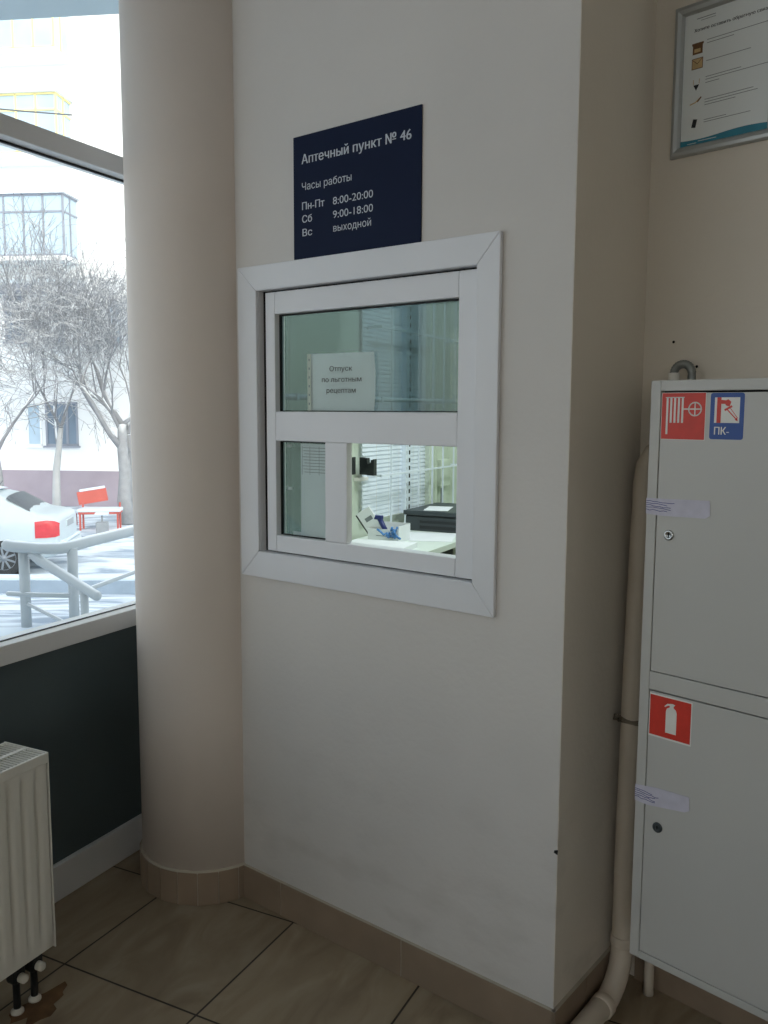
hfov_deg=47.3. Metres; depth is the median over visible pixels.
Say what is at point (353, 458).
bracket
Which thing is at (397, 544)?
paper stack
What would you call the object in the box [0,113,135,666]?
window
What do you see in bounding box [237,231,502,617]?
hatch
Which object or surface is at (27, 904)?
panel radiator
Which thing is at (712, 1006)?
baseboard
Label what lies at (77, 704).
wall
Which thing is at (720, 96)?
framed poster
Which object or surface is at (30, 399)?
bare tree
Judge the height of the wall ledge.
0.018 m
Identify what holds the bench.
on the ground
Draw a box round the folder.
[356,506,381,533]
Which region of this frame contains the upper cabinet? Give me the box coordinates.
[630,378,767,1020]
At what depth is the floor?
2.34 m
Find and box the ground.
[0,506,135,636]
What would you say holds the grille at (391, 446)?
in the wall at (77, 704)
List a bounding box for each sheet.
[301,444,325,537]
[408,532,455,541]
[423,506,452,510]
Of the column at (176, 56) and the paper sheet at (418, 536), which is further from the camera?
the paper sheet at (418, 536)
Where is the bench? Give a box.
[77,486,122,530]
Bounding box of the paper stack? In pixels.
[352,539,416,549]
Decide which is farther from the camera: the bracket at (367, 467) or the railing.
the railing
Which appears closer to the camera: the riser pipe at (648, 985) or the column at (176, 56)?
the riser pipe at (648, 985)
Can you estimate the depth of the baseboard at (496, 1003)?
2.34 m
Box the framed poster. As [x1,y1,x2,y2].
[670,0,767,159]
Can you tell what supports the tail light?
attached to the car
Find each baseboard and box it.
[53,813,141,902]
[244,864,555,1023]
[551,945,610,1023]
[634,956,767,1023]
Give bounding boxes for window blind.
[361,444,424,516]
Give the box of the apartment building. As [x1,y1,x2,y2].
[0,14,129,506]
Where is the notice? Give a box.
[307,352,374,410]
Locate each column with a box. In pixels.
[118,0,244,870]
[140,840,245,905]
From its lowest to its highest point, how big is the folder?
0.163 m
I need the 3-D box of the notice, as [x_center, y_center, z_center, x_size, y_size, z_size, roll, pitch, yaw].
[-0.117,-0.349,2.353,0.240,0.157,0.006,5,8,38]
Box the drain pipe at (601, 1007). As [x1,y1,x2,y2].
[570,445,648,1023]
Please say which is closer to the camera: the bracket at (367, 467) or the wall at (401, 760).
the wall at (401, 760)
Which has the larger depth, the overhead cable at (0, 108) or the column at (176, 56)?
the overhead cable at (0, 108)
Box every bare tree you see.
[0,189,126,505]
[0,194,132,524]
[0,222,127,488]
[0,249,132,505]
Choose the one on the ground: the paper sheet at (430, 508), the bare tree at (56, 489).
the bare tree at (56, 489)
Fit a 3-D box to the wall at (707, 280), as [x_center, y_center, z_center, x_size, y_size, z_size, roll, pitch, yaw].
[1.685,-0.130,1.192,0.069,3.000,2.965,-6,9,-44]
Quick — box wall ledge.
[354,477,367,480]
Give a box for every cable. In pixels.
[0,108,71,115]
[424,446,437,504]
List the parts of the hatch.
pane, frame, sash, pane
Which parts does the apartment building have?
pane, pane, balcony pane, balcony frame, balcony pane, balcony frame, balcony pane, balcony frame, pane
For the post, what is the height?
1.480 m
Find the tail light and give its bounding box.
[35,521,59,537]
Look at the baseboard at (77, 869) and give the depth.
2.82 m
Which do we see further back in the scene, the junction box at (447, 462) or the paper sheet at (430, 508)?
the junction box at (447, 462)
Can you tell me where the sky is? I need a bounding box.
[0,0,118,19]
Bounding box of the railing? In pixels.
[1,525,134,627]
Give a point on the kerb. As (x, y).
(41, 583)
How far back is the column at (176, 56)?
2.53 m
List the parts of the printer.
lid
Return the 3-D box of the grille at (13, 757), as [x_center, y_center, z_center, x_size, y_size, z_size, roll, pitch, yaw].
[-1.139,0.674,1.678,0.136,0.070,1.122,4,7,26]
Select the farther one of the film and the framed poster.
the film
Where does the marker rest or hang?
in the box at (403, 531)
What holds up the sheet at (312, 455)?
attached to the hatch
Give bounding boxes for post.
[401,445,410,512]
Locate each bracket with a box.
[352,457,355,474]
[360,457,376,475]
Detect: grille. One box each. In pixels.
[0,744,42,771]
[367,445,456,522]
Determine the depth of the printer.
4.54 m
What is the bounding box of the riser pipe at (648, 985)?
[643,360,695,996]
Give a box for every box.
[368,521,409,540]
[437,458,450,502]
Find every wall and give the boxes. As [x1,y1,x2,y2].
[0,319,448,864]
[232,0,580,1008]
[448,412,457,502]
[553,0,656,1008]
[630,0,767,975]
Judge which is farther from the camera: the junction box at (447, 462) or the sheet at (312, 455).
the junction box at (447, 462)
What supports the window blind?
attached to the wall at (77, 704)
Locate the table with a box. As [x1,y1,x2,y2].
[353,530,455,554]
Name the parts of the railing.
post, sloping rail, rail, rail, post, post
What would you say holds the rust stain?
on the floor
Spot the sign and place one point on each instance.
(358, 184)
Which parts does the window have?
frame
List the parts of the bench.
leg, leg, backrest, seat, leg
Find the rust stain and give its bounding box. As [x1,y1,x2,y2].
[9,981,66,1023]
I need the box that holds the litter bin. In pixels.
[94,512,108,533]
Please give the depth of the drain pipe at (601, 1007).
2.17 m
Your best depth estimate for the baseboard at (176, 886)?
2.68 m
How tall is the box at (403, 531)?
0.080 m
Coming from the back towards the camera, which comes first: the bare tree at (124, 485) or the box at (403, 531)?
the bare tree at (124, 485)
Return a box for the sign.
[293,104,422,259]
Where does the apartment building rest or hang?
on the ground
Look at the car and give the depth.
15.13 m
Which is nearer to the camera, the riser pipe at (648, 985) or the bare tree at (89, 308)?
the riser pipe at (648, 985)
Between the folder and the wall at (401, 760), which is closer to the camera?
the wall at (401, 760)
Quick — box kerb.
[0,574,134,593]
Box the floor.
[0,850,721,1023]
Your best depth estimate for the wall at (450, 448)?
5.34 m
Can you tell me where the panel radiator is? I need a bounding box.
[0,742,55,1015]
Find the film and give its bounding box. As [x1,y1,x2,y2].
[377,527,400,539]
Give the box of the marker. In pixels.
[374,515,386,528]
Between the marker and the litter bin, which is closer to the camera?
the marker
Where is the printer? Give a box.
[403,502,455,532]
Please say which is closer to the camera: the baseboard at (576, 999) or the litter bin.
the baseboard at (576, 999)
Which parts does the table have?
panel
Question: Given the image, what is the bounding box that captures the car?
[0,481,81,573]

